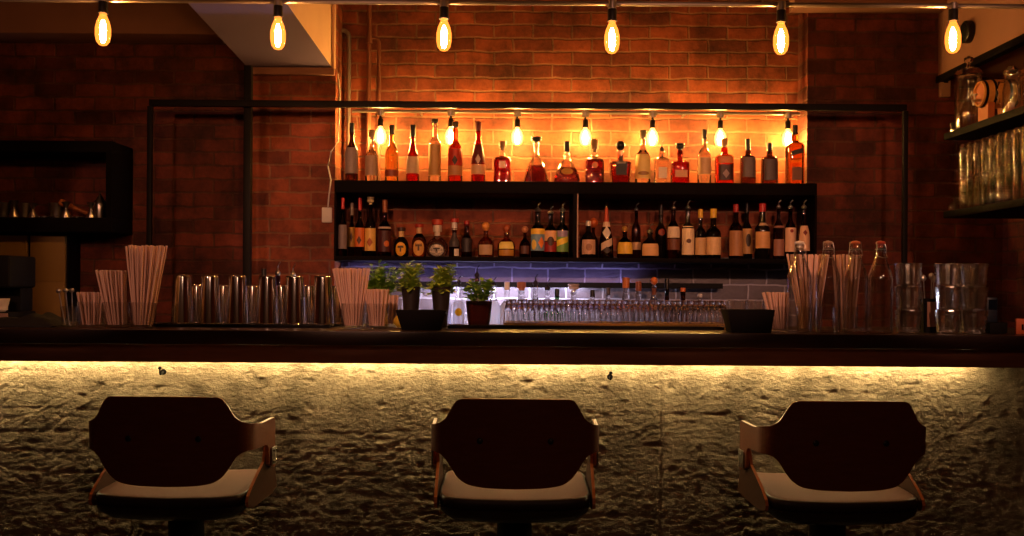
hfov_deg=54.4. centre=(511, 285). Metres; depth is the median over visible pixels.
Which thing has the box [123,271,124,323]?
straw
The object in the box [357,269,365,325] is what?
straw
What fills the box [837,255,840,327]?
straw
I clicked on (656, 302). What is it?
shot glass
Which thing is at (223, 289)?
tin
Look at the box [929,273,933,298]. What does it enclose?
spoon
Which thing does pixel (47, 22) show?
ceiling
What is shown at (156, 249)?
straw
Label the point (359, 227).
liquor bottle
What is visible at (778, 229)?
liquor bottle
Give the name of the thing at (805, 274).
straw
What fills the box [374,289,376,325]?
straw
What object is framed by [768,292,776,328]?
straw
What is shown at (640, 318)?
shot glass
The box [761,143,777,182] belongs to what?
liquor bottle
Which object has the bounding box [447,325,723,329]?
bar mat
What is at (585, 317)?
shot glass
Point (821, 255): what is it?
straw
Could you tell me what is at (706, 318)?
shot glass
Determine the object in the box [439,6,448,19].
socket
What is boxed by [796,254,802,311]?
straw
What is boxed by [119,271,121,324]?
straw
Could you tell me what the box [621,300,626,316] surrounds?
shot glass
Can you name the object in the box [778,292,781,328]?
straw
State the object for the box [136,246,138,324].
straw
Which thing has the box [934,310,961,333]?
tumbler
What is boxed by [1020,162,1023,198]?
glass
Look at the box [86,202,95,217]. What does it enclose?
jigger
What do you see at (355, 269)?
straw
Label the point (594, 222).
liquor bottle
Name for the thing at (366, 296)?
straw
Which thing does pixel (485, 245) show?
liquor bottle
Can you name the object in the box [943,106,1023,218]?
shelf
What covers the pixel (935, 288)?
tumbler
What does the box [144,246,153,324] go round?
straw
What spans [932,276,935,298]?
spoon
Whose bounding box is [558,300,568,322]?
bottle
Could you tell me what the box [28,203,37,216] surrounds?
jigger
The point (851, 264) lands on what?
straw
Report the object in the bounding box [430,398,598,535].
bar stool
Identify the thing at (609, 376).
hook
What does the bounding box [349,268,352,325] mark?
straw
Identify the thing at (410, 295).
pot
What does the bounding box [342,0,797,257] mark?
wall
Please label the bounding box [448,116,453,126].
socket
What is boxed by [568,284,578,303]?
liquor bottle
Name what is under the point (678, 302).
shot glass
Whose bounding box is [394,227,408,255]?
liquor bottle
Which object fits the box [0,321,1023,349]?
countertop
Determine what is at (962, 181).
glass
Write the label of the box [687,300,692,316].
shot glass
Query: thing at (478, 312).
pot
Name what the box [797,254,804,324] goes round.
straw
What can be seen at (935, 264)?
tumbler
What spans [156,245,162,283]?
straw
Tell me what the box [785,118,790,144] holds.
bulb
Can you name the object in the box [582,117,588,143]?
bulb
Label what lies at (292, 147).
pillar
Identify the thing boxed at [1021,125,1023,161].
glass
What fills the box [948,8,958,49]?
pendant bulb
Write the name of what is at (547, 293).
liquor bottle
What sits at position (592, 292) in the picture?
liquor bottle
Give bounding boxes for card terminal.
[980,297,1006,333]
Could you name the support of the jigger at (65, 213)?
in the box shelf at (118, 219)
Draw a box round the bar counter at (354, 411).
[0,321,1023,535]
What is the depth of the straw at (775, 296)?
3.59 m
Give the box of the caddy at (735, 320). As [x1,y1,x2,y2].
[721,309,774,332]
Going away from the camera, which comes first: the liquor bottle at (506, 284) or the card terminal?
the card terminal
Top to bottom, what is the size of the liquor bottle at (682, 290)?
0.267 m
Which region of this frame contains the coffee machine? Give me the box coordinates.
[0,255,35,317]
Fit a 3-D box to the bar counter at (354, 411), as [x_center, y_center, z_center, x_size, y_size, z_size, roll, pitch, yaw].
[-0.155,0.709,3.805,5.500,1.100,0.710,0,0,0]
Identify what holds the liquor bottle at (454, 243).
on the shelf at (573, 192)
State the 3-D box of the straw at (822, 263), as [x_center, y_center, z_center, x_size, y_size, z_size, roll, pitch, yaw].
[1.131,0.021,3.663,0.034,0.271,0.007,0,0,8]
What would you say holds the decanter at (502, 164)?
on the shelf at (573, 192)
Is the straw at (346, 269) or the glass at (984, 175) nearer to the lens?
the straw at (346, 269)
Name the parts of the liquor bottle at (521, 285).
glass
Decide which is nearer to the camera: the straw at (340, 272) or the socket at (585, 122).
the straw at (340, 272)
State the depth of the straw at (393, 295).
3.82 m
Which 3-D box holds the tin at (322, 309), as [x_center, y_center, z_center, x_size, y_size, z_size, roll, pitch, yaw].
[-0.712,0.056,3.745,0.084,0.187,0.084,0,0,7]
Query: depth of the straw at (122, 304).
3.58 m
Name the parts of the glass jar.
lid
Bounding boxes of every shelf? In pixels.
[0,140,132,234]
[334,180,816,264]
[383,281,722,288]
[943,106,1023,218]
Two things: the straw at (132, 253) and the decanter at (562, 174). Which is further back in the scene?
the decanter at (562, 174)
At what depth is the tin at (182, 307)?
3.71 m
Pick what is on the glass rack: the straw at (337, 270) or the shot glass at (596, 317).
the shot glass at (596, 317)
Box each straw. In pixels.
[77,292,83,324]
[79,292,84,324]
[83,292,87,324]
[87,292,89,324]
[89,292,91,324]
[92,292,93,323]
[93,292,95,324]
[95,270,108,324]
[96,292,99,323]
[98,294,100,322]
[98,298,102,323]
[99,270,109,324]
[101,270,111,324]
[104,270,112,324]
[105,270,114,324]
[109,270,116,324]
[111,271,117,324]
[114,271,119,324]
[116,270,120,324]
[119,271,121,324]
[121,270,123,324]
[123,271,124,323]
[125,246,133,322]
[125,271,126,323]
[128,246,134,324]
[131,245,136,324]
[134,245,136,314]
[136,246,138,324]
[139,245,143,324]
[139,246,140,309]
[141,245,147,324]
[142,245,145,298]
[143,246,149,324]
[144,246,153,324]
[146,246,151,296]
[146,246,154,324]
[147,246,157,318]
[147,246,160,324]
[149,245,161,322]
[149,246,164,324]
[151,246,167,324]
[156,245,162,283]
[332,269,345,324]
[336,268,346,325]
[339,268,348,325]
[341,268,348,322]
[344,268,350,325]
[346,269,349,309]
[348,269,350,320]
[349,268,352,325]
[352,268,353,325]
[354,269,354,325]
[355,269,356,310]
[355,269,359,325]
[357,269,361,321]
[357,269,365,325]
[359,268,368,325]
[361,268,369,324]
[365,289,370,325]
[367,289,370,319]
[369,289,372,325]
[371,289,374,325]
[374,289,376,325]
[377,290,378,325]
[379,289,383,325]
[379,290,380,322]
[382,289,385,321]
[382,290,387,325]
[387,298,388,323]
[389,295,390,323]
[391,296,392,323]
[392,295,394,323]
[395,296,398,316]
[762,292,773,328]
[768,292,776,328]
[772,292,777,328]
[774,292,779,328]
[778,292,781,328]
[782,292,784,328]
[784,299,786,328]
[786,254,801,327]
[790,254,802,327]
[792,254,804,327]
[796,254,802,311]
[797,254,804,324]
[798,255,806,327]
[800,255,806,318]
[803,254,809,327]
[808,254,809,325]
[811,254,812,274]
[812,255,816,327]
[814,255,817,312]
[814,255,819,317]
[814,255,821,326]
[814,256,823,327]
[817,255,828,327]
[819,255,826,303]
[832,255,837,327]
[836,255,838,311]
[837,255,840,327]
[838,255,842,328]
[842,254,842,304]
[843,255,845,328]
[845,255,847,328]
[847,257,850,325]
[848,255,852,328]
[850,255,857,328]
[852,254,861,327]
[853,255,859,315]
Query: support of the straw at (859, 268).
in the tumbler at (832, 306)
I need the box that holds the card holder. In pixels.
[1015,319,1023,333]
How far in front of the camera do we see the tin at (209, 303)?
3.71 m
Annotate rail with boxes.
[0,0,1023,9]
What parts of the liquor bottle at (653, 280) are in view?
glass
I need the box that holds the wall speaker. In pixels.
[959,21,974,42]
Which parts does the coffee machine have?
drawer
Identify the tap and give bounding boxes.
[972,93,980,104]
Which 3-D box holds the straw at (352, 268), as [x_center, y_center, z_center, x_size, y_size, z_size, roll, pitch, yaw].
[-0.580,0.040,3.638,0.008,0.210,0.008,0,1,0]
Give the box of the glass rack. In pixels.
[503,323,725,328]
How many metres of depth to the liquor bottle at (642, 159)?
5.20 m
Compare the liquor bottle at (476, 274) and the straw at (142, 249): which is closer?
the straw at (142, 249)
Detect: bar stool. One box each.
[88,396,276,535]
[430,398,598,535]
[738,401,925,535]
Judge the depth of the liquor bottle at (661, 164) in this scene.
5.20 m
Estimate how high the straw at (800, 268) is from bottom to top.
0.272 m
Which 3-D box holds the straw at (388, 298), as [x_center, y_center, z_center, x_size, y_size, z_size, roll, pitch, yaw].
[-0.478,0.091,3.831,0.007,0.109,0.008,0,0,0]
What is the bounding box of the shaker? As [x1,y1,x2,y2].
[93,193,105,217]
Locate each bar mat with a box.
[152,322,339,327]
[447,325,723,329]
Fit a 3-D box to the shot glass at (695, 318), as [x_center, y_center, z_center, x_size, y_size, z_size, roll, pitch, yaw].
[0.710,0.101,3.850,0.041,0.090,0.041,0,0,0]
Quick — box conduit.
[352,109,799,118]
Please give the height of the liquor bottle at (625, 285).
0.318 m
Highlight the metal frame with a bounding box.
[146,99,907,326]
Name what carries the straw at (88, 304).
in the tumbler at (77, 302)
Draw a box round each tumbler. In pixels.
[77,302,103,327]
[103,307,129,327]
[129,302,156,327]
[341,303,364,328]
[365,303,388,328]
[796,306,821,331]
[832,306,858,331]
[894,310,921,333]
[895,263,921,285]
[895,286,921,309]
[934,263,961,286]
[934,287,961,309]
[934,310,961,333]
[949,264,975,286]
[949,287,975,309]
[949,309,975,332]
[961,263,988,286]
[961,287,988,309]
[961,310,987,333]
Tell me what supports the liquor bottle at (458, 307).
on the countertop
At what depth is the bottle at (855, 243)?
3.55 m
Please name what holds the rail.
hanging from the ceiling
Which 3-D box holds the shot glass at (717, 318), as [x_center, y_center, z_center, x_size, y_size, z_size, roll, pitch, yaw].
[0.795,0.102,3.850,0.041,0.090,0.041,0,0,0]
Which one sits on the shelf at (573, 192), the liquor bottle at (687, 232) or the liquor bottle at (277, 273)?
the liquor bottle at (687, 232)
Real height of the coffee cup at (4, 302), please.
0.052 m
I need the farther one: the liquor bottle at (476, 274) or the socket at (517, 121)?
the socket at (517, 121)
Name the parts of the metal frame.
post, post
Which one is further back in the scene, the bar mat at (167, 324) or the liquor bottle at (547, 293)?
the liquor bottle at (547, 293)
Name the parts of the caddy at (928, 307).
panel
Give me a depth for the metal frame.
5.00 m
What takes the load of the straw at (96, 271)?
in the tumbler at (103, 307)
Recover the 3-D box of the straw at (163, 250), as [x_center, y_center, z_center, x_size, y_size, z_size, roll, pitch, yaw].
[-1.282,-0.002,3.598,0.056,0.284,0.007,0,0,0]
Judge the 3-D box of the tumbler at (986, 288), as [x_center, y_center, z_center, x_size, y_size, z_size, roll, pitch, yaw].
[1.655,0.045,3.565,0.093,0.084,0.093,0,0,9]
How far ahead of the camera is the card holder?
3.52 m
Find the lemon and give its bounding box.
[393,316,400,327]
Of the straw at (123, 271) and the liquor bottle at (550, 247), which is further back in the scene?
the liquor bottle at (550, 247)
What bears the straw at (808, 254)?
in the tumbler at (821, 306)
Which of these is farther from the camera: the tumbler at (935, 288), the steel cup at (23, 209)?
the steel cup at (23, 209)
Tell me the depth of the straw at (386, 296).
3.65 m
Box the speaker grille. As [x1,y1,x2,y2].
[959,23,966,40]
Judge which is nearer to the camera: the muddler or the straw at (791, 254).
the straw at (791, 254)
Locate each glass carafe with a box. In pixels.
[996,66,1020,106]
[1017,73,1023,101]
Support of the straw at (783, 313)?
in the tumbler
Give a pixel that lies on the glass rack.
(554, 324)
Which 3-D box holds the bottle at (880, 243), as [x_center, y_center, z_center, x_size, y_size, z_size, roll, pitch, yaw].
[1.317,0.003,3.560,0.086,0.332,0.086,0,0,-22]
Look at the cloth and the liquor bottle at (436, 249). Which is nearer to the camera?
the cloth
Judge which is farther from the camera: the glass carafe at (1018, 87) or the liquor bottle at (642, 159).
the liquor bottle at (642, 159)
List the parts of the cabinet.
door, door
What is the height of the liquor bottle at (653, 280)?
0.321 m
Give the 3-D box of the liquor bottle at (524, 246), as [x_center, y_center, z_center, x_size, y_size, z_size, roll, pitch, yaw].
[0.069,-0.234,5.314,0.061,0.173,0.063,0,0,0]
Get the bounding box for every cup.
[0,202,10,216]
[0,298,9,311]
[16,203,30,216]
[48,203,63,216]
[60,306,76,326]
[949,123,960,130]
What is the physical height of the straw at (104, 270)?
0.198 m
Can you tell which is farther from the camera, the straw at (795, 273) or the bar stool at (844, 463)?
the straw at (795, 273)
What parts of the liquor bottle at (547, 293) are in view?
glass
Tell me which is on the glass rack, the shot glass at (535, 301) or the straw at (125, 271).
the shot glass at (535, 301)
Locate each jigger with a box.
[8,200,19,216]
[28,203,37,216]
[60,201,71,217]
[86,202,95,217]
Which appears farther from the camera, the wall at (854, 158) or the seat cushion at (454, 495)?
the wall at (854, 158)
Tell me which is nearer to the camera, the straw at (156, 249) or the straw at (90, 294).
the straw at (90, 294)
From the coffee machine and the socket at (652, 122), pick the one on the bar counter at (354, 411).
the coffee machine
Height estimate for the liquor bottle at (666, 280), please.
0.313 m
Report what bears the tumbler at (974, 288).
on the tumbler at (974, 311)
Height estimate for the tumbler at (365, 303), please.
0.092 m
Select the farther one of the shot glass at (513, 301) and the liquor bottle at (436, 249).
the liquor bottle at (436, 249)
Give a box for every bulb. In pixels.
[98,1,108,42]
[273,5,282,46]
[377,116,383,142]
[439,6,448,47]
[448,116,453,142]
[514,116,519,143]
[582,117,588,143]
[607,8,616,50]
[649,117,655,144]
[717,118,723,144]
[776,9,785,51]
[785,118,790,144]
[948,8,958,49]
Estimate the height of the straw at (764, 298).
0.132 m
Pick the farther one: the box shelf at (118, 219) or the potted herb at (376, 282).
the box shelf at (118, 219)
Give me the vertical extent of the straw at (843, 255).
0.270 m
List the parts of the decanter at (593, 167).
glass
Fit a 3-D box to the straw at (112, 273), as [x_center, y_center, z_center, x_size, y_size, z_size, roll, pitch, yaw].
[-1.429,0.042,3.583,0.026,0.195,0.007,0,0,-7]
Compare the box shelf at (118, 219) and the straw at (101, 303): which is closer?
the straw at (101, 303)
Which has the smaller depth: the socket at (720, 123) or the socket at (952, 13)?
the socket at (952, 13)
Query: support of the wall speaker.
attached to the wall at (854, 158)
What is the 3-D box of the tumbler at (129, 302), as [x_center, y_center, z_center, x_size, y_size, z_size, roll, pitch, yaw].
[-1.334,0.105,3.600,0.093,0.092,0.093,0,0,-25]
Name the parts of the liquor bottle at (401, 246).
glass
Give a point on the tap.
(978, 100)
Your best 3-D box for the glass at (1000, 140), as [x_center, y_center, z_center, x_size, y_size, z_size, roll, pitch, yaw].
[2.139,-0.590,4.330,0.066,0.153,0.066,0,0,0]
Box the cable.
[327,74,340,206]
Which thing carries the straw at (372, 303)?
in the tumbler at (365, 303)
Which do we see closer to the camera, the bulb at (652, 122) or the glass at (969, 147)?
the glass at (969, 147)
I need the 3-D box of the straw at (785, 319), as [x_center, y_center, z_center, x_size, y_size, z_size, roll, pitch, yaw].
[0.994,0.089,3.605,0.019,0.132,0.007,0,0,7]
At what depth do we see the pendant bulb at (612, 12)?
3.59 m
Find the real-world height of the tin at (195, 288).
0.150 m
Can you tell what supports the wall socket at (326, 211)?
attached to the pillar
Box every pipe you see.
[342,28,350,147]
[366,4,380,179]
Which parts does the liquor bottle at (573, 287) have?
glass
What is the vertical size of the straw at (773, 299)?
0.132 m
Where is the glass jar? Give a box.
[954,56,982,129]
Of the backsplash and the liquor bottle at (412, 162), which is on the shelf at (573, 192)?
the liquor bottle at (412, 162)
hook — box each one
[158,366,166,374]
[607,371,612,379]
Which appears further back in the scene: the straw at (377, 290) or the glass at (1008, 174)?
the glass at (1008, 174)
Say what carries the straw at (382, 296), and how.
in the tumbler at (365, 303)
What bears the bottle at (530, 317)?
on the glass rack
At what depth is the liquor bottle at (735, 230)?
5.20 m
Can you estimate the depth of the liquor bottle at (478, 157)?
5.21 m
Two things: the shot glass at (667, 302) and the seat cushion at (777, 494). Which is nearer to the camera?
the seat cushion at (777, 494)
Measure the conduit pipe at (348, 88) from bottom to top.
0.875 m
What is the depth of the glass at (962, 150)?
4.67 m
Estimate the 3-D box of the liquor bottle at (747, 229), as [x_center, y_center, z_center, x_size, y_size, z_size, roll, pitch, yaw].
[1.254,-0.291,5.314,0.059,0.302,0.061,0,0,0]
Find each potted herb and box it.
[361,260,402,324]
[395,260,426,309]
[426,264,459,327]
[460,278,497,324]
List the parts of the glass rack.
rail, rack plate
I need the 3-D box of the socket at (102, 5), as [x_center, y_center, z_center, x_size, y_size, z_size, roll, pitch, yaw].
[-1.478,-1.017,3.600,0.037,0.062,0.036,0,0,0]
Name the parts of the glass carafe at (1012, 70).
handle, lid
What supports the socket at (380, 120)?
attached to the bulb at (380, 119)
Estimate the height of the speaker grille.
0.086 m
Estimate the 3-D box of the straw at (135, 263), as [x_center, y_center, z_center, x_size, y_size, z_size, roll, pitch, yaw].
[-1.352,-0.003,3.583,0.018,0.286,0.007,0,0,-13]
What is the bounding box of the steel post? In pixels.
[243,65,252,284]
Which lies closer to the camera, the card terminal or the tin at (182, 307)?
the card terminal
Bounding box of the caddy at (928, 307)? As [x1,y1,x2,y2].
[920,298,937,332]
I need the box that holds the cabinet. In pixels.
[0,233,80,320]
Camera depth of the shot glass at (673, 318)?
3.84 m
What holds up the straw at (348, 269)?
in the tumbler at (341, 303)
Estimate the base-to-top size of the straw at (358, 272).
0.207 m
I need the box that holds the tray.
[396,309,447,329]
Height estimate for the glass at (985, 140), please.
0.153 m
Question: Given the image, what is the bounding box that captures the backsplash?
[341,255,796,325]
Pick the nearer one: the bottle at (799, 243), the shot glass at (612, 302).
the bottle at (799, 243)
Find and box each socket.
[98,1,108,14]
[273,5,282,18]
[322,207,331,222]
[377,116,383,126]
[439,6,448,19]
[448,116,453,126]
[514,116,519,127]
[582,117,588,127]
[607,8,616,22]
[649,117,655,128]
[717,118,723,128]
[776,9,785,23]
[785,118,790,129]
[948,8,958,21]
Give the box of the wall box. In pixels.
[939,81,949,97]
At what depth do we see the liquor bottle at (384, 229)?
5.20 m
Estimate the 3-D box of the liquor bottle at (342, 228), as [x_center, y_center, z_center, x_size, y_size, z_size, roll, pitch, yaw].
[-0.878,-0.306,5.164,0.047,0.304,0.048,0,0,0]
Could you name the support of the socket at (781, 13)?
attached to the pendant bulb at (781, 13)
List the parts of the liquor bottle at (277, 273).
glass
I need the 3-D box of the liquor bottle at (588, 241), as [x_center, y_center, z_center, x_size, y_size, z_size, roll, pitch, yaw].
[0.401,-0.244,5.229,0.084,0.197,0.086,0,0,0]
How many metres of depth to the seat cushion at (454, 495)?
3.00 m
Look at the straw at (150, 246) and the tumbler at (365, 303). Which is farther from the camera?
the tumbler at (365, 303)
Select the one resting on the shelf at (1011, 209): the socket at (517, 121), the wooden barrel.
the wooden barrel
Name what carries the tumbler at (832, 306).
on the bar counter at (354, 411)
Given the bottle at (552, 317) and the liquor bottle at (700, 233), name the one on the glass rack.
the bottle at (552, 317)
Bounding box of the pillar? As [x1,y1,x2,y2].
[252,4,342,285]
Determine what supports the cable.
attached to the pillar
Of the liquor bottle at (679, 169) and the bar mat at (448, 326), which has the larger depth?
the liquor bottle at (679, 169)
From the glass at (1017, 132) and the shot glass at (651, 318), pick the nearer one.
the shot glass at (651, 318)
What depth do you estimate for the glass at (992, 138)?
4.38 m
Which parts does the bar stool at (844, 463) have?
screw plate, armrest, backrest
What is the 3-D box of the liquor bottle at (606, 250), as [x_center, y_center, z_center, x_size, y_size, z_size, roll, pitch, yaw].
[0.495,-0.298,5.229,0.079,0.306,0.080,0,0,0]
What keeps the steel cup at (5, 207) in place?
on the box shelf at (118, 219)
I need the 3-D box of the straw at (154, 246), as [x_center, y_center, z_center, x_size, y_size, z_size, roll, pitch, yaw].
[-1.304,-0.002,3.585,0.037,0.285,0.007,0,0,4]
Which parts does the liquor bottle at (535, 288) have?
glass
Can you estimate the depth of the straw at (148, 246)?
3.58 m
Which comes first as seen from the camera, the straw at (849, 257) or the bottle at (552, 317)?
the straw at (849, 257)
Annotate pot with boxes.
[401,286,420,309]
[432,287,450,327]
[466,301,491,324]
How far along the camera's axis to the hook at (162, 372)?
3.73 m
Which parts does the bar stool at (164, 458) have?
backrest, armrest, screw plate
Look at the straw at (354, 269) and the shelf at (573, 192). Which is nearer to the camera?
the straw at (354, 269)
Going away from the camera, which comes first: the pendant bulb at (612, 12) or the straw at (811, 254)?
the pendant bulb at (612, 12)
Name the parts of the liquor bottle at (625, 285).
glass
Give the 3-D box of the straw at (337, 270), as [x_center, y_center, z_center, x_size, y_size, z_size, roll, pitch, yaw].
[-0.622,0.039,3.643,0.044,0.211,0.007,0,0,-4]
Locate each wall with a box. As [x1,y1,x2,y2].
[0,42,244,321]
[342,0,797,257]
[797,13,1003,326]
[1002,69,1023,327]
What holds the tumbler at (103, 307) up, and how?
on the bar counter at (354, 411)
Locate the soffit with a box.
[938,0,1023,76]
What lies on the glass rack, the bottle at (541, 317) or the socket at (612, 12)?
the bottle at (541, 317)
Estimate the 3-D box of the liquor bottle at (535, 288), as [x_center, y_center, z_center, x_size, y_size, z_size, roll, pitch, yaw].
[0.119,0.103,5.090,0.066,0.334,0.066,0,0,0]
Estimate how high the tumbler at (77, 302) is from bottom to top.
0.092 m
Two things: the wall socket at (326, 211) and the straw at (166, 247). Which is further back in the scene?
the wall socket at (326, 211)
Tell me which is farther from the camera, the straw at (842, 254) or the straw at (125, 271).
the straw at (842, 254)
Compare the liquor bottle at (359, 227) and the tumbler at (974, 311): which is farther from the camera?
the liquor bottle at (359, 227)
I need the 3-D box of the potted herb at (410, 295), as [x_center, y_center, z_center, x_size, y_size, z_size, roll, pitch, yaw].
[-0.384,0.029,3.801,0.138,0.256,0.125,0,0,-5]
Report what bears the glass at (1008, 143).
on the glass at (1008, 174)
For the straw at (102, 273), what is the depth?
3.57 m
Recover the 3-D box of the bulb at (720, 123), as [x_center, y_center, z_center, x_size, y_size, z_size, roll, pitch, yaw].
[1.127,-0.831,5.385,0.060,0.156,0.059,0,0,0]
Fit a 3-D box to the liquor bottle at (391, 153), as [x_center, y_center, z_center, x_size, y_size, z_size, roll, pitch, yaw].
[-0.632,-0.695,5.234,0.071,0.307,0.072,0,0,0]
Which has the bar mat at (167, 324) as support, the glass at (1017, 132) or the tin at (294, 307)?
the tin at (294, 307)
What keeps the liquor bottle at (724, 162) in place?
on the shelf at (573, 192)
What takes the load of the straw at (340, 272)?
in the tumbler at (341, 303)
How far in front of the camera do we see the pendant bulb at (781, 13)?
3.59 m
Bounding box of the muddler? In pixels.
[58,199,88,214]
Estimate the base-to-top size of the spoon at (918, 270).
0.222 m
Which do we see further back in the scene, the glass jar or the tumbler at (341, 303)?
the glass jar
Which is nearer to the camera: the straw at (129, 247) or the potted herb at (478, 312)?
the straw at (129, 247)
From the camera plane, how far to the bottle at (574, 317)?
3.84 m
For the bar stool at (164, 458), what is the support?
on the floor
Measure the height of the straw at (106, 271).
0.197 m
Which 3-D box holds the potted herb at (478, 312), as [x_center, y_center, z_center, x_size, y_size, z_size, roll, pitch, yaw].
[-0.122,0.059,3.862,0.151,0.186,0.120,0,0,25]
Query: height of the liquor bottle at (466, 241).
0.198 m
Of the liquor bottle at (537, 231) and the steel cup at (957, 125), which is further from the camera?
the liquor bottle at (537, 231)
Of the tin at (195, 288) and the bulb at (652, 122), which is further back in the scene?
the bulb at (652, 122)
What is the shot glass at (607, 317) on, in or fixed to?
on the glass rack
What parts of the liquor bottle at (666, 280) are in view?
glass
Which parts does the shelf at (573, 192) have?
panel, panel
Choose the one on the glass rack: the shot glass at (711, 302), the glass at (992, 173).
the shot glass at (711, 302)
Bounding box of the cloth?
[0,312,75,326]
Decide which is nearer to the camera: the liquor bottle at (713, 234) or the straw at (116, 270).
the straw at (116, 270)
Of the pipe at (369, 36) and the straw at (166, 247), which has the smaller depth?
the straw at (166, 247)
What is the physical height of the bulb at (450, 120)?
0.156 m
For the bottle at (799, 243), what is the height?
0.330 m
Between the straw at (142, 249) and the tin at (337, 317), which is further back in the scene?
the tin at (337, 317)
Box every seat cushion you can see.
[96,469,257,508]
[439,470,589,510]
[757,472,917,513]
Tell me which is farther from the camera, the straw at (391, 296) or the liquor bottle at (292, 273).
the liquor bottle at (292, 273)
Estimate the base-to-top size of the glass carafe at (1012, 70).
0.215 m
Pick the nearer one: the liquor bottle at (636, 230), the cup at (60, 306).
the cup at (60, 306)
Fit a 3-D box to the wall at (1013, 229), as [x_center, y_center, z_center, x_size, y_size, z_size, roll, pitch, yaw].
[2.681,-0.152,1.860,0.120,2.860,6.920,0,0,0]
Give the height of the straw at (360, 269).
0.208 m
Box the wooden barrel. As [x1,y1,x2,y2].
[972,79,1021,121]
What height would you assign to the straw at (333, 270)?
0.209 m
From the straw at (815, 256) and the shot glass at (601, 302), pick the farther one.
the shot glass at (601, 302)
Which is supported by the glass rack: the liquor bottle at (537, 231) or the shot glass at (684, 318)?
the shot glass at (684, 318)
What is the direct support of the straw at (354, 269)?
in the tumbler at (341, 303)
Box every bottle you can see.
[261,269,266,274]
[275,262,280,284]
[290,264,295,275]
[338,198,346,255]
[345,123,357,179]
[347,203,354,255]
[355,198,364,255]
[365,130,377,179]
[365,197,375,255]
[378,200,391,255]
[385,125,398,180]
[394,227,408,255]
[406,125,418,180]
[412,224,426,256]
[426,219,447,256]
[428,118,440,180]
[447,302,450,323]
[448,121,462,180]
[449,218,459,256]
[453,276,464,323]
[461,221,471,256]
[471,121,484,180]
[474,265,479,300]
[478,222,493,256]
[490,277,499,323]
[497,224,514,256]
[500,282,509,323]
[517,282,525,298]
[519,226,530,256]
[531,203,544,256]
[532,274,538,303]
[544,206,556,256]
[544,279,549,303]
[555,289,558,298]
[556,203,568,256]
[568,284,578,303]
[580,221,595,257]
[589,218,598,257]
[590,290,594,303]
[599,200,613,257]
[606,288,609,299]
[617,226,632,257]
[622,277,629,303]
[631,203,640,257]
[635,129,650,181]
[635,281,641,303]
[641,224,658,257]
[648,277,657,303]
[654,140,668,181]
[655,205,666,257]
[664,279,670,304]
[667,201,679,257]
[670,143,688,182]
[680,288,685,304]
[681,200,693,257]
[695,209,705,257]
[697,129,710,182]
[706,209,720,257]
[715,138,733,182]
[728,204,742,258]
[740,139,755,182]
[742,203,752,258]
[754,203,769,258]
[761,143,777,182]
[773,200,783,258]
[784,200,795,258]
[785,125,804,182]
[787,240,811,332]
[798,200,809,258]
[815,240,839,332]
[842,240,867,332]
[868,240,892,333]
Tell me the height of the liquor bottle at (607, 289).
0.264 m
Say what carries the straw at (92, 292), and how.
in the tumbler at (77, 302)
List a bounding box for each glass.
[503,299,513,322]
[511,299,515,315]
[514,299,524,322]
[522,299,527,315]
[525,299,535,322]
[533,299,538,315]
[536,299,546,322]
[544,299,549,315]
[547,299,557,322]
[555,299,560,315]
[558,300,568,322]
[566,299,571,315]
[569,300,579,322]
[577,299,582,315]
[580,300,590,322]
[588,300,593,316]
[591,300,601,322]
[599,300,604,316]
[602,300,612,322]
[610,300,615,316]
[613,300,623,322]
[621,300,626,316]
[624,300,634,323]
[632,300,637,316]
[635,300,645,323]
[643,300,648,316]
[646,300,656,323]
[654,300,659,316]
[657,300,667,323]
[665,300,669,316]
[668,300,678,323]
[676,300,681,316]
[679,300,689,323]
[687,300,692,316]
[690,300,700,323]
[698,300,703,316]
[701,301,711,323]
[709,300,714,316]
[712,301,722,323]
[720,300,725,323]
[958,144,966,177]
[958,177,965,208]
[965,142,973,175]
[965,175,973,207]
[972,139,980,173]
[972,173,980,206]
[980,137,988,171]
[980,171,988,204]
[987,134,996,169]
[987,169,996,203]
[995,132,1004,168]
[995,167,1004,202]
[1003,129,1013,166]
[1003,165,1012,200]
[1012,127,1021,164]
[1012,163,1021,199]
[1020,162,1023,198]
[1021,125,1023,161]
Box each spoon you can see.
[56,289,65,324]
[63,288,69,324]
[69,288,73,323]
[917,270,922,303]
[921,275,925,298]
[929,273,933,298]
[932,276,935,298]
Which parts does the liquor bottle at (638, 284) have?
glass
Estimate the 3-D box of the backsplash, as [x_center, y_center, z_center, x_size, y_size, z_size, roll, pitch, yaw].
[0.313,0.099,5.494,2.516,0.525,0.012,0,0,0]
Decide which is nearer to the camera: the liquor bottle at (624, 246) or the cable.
the liquor bottle at (624, 246)
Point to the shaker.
(99, 207)
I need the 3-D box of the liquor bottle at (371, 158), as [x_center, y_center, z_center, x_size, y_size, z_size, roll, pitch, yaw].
[-0.737,-0.681,5.234,0.068,0.279,0.070,0,0,0]
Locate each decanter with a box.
[493,140,510,180]
[523,136,548,181]
[553,141,579,181]
[584,139,603,181]
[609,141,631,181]
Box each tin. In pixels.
[170,275,193,323]
[192,285,199,323]
[198,275,220,324]
[219,285,227,323]
[225,275,248,324]
[246,285,257,323]
[256,275,277,324]
[276,285,285,323]
[283,276,305,324]
[304,286,313,323]
[311,276,333,325]
[332,286,343,324]
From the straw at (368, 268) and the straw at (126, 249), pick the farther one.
the straw at (368, 268)
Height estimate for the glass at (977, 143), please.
0.153 m
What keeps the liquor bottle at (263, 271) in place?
on the countertop
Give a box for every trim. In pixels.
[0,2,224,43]
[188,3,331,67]
[253,67,334,75]
[332,4,335,68]
[789,0,946,13]
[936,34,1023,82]
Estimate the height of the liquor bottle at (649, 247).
0.184 m
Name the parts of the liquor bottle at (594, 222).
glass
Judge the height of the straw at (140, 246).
0.283 m

